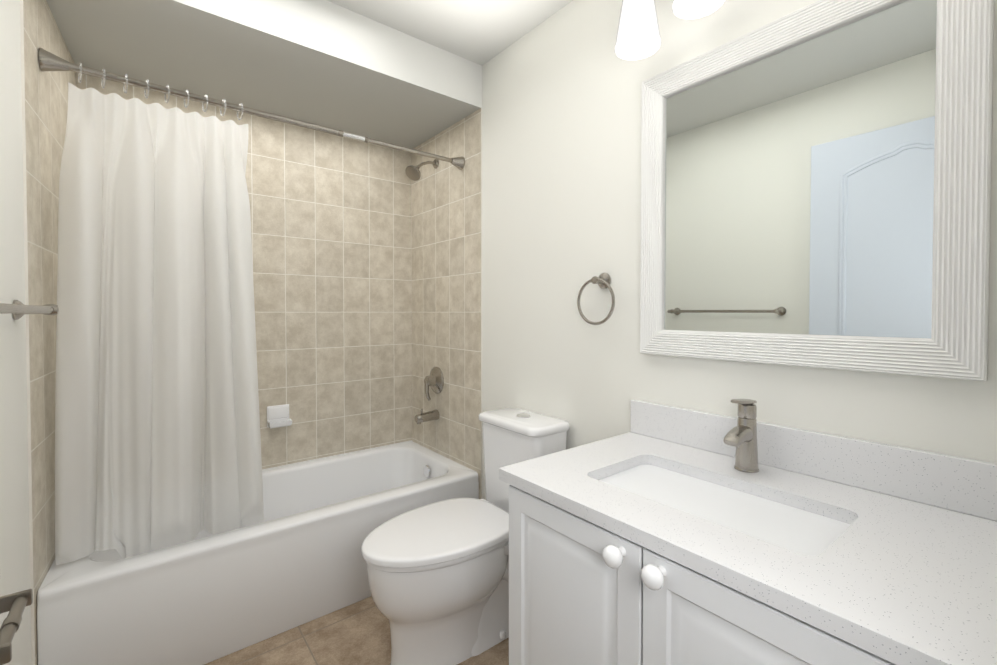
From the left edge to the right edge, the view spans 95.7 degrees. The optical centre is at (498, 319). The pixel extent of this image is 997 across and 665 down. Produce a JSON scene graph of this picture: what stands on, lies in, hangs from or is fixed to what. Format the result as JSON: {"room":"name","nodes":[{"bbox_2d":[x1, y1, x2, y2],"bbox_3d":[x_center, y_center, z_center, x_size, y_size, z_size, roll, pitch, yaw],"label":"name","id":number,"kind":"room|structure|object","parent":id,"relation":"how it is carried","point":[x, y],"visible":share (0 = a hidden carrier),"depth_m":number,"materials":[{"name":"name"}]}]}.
{"room":"bathroom","nodes":[
{"label":"bathroom","id":0,"kind":"room"},
{"bbox_2d":[0,0,31,664],"bbox_3d":[-1.052,-0.016,0.835,0.100,2.460,2.750,-1,1,-38],"label":"wall","id":1,"kind":"structure","parent":0,"point":[14,537],"depth_m":1.15,"materials":[{"name":"white paint"}]},
{"bbox_2d":[0,589,32,664],"bbox_3d":[-0.784,0.472,0.672,0.105,0.044,0.184,-1,1,-38],"label":"toilet paper holder","id":2,"kind":"object","parent":1,"relation":"attached to","point":[14,604],"visible":1,"depth_m":0.70,"materials":[{"name":"silver metal"}]},
{"bbox_2d":[0,300,58,319],"bbox_3d":[-1.011,-0.023,0.931,0.082,0.052,0.716,-1,1,-38],"label":"towel bar","id":3,"kind":"object","parent":1,"relation":"attached to","point":[17,309],"visible":1,"depth_m":0.99,"materials":[{"name":"silver metal"}]},
{"bbox_2d":[20,0,75,664],"bbox_3d":[-1.550,0.076,1.590,0.056,2.250,0.750,-1,1,-38],"label":"wall tile","id":4,"kind":"structure","parent":1,"relation":"attached to","point":[44,106],"depth_m":1.39,"materials":[{"name":"beige tile"}]},
{"bbox_2d":[46,0,481,148],"bbox_3d":[-0.944,-1.162,2.050,1.605,0.210,0.750,-1,1,-38],"label":"soffit","id":5,"kind":"structure","parent":0,"point":[325,63],"depth_m":1.88,"materials":[{"name":"paint"}]},
{"bbox_2d":[204,596,508,664],"bbox_3d":[-0.139,1.266,0.719,2.250,0.100,4.100,-1,1,-38],"label":"floor","id":6,"kind":"structure","parent":0,"point":[357,633],"depth_m":1.66,"materials":[{"name":"tile"}]},
{"bbox_2d":[37,440,478,664],"bbox_3d":[-0.946,0.985,2.091,1.589,0.416,0.724,-1,1,-38],"label":"bathtub","id":7,"kind":"object","parent":6,"relation":"on","point":[295,558],"visible":0.73,"depth_m":1.67,"materials":[{"name":"white ceramic"}]},
{"bbox_2d":[361,408,569,664],"bbox_3d":[-0.130,0.798,1.712,0.784,0.802,0.397,-1,1,-38],"label":"toilet","id":8,"kind":"object","parent":6,"relation":"on","point":[438,576],"visible":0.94,"depth_m":1.57,"materials":[{"name":"white ceramic"}]},
{"bbox_2d":[499,399,996,664],"bbox_3d":[0.506,0.749,1.027,0.644,0.924,0.917,-1,1,-38],"label":"bathroom vanity","id":9,"kind":"object","parent":6,"relation":"on","point":[659,534],"visible":1,"depth_m":0.92,"materials":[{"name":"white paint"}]},
{"bbox_2d":[723,399,758,472],"bbox_3d":[0.631,0.300,1.174,0.127,0.191,0.059,-1,1,-38],"label":"faucet","id":10,"kind":"object","parent":9,"relation":"on","point":[741,436],"visible":1,"depth_m":1.17,"materials":[{"name":"silver metal"}]},
{"bbox_2d":[327,0,572,65],"bbox_3d":[-0.139,-1.294,0.676,2.250,0.100,4.100,-1,1,-38],"label":"ceiling","id":11,"kind":"structure","parent":0,"point":[481,32],"depth_m":1.90,"materials":[{"name":"paint"}]},
{"bbox_2d":[482,0,996,499],"bbox_3d":[0.659,-0.025,1.395,0.132,2.460,4.000,-1,1,-38],"label":"wall","id":12,"kind":"structure","parent":0,"point":[815,184],"depth_m":1.25,"materials":[{"name":"white paint"}]},
{"bbox_2d":[411,108,481,498],"bbox_3d":[-0.318,0.059,2.568,0.006,2.250,0.750,-1,1,-38],"label":"wall tiles","id":13,"kind":"structure","parent":12,"relation":"attached to","point":[446,223],"depth_m":2.50,"materials":[{"name":"beige tile"}]},
{"bbox_2d":[39,48,464,169],"bbox_3d":[-0.815,-0.824,1.903,1.580,0.068,0.068,-1,1,-38],"label":"curtain rod","id":14,"kind":"object","parent":13,"relation":"attached to","point":[48,61],"visible":1,"depth_m":1.69,"materials":[{"name":"silver metal"}]},
{"bbox_2d":[55,63,263,564],"bbox_3d":[-1.197,-0.002,1.645,0.608,1.674,0.194,-1,1,-38],"label":"shower curtain","id":15,"kind":"object","parent":14,"relation":"hanging from","point":[157,433],"visible":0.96,"depth_m":1.58,"materials":[{"name":"fabric"}]},
{"bbox_2d":[405,159,438,180],"bbox_3d":[-0.426,-0.853,2.526,0.194,0.150,0.090,-1,1,-38],"label":"shower head","id":16,"kind":"object","parent":13,"relation":"attached to","point":[413,173],"visible":0.98,"depth_m":2.50},
{"bbox_2d":[415,409,439,423],"bbox_3d":[-0.411,0.545,2.579,0.139,0.081,0.060,-1,1,-38],"label":"tub spout","id":17,"kind":"object","parent":13,"relation":"attached to","point":[427,416],"visible":1,"depth_m":2.56,"materials":[{"name":"silver metal"}]},
{"bbox_2d":[424,367,443,400],"bbox_3d":[-0.390,0.365,2.592,0.083,0.187,0.156,-1,1,-38],"label":"tub valve","id":18,"kind":"object","parent":13,"relation":"attached to","point":[434,379],"visible":1,"depth_m":2.57,"materials":[{"name":"silver metal"}]},
{"bbox_2d":[577,273,614,324],"bbox_3d":[0.370,-0.078,1.654,0.060,0.194,0.171,-1,1,-38],"label":"towel ring","id":19,"kind":"object","parent":12,"relation":"attached to","point":[602,280],"visible":1,"depth_m":1.65,"materials":[{"name":"silver metal"}]},
{"bbox_2d":[615,0,660,59],"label":"sconce","id":20,"kind":"object","parent":12,"relation":"attached to","point":[638,36],"depth_m":1.37,"materials":[{"name":"white glass"}]},
{"bbox_2d":[672,0,724,18],"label":"sconce","id":21,"kind":"object","parent":12,"relation":"attached to","point":[684,9],"depth_m":1.30,"materials":[{"name":"white glass"}]},
{"bbox_3d":[-1.208,-0.043,2.402,1.605,2.460,0.100,-1,1,-38],"label":"wall","id":22,"kind":"structure","parent":0,"visible":0},
{"bbox_2d":[76,72,411,468],"bbox_3d":[-1.155,0.063,2.378,1.543,2.250,0.006,-1,1,-38],"label":"wall tile","id":23,"kind":"structure","parent":22,"relation":"attached to","point":[330,214],"depth_m":2.52,"materials":[{"name":"beige tile"}]},
{"bbox_2d":[267,404,291,428],"bbox_3d":[-1.140,0.503,2.349,0.108,0.110,0.068,-1,1,-38],"label":"soap dish","id":24,"kind":"object","parent":23,"relation":"attached to","point":[277,416],"visible":1,"depth_m":2.35,"materials":[{"name":"white ceramic"}]}
]}

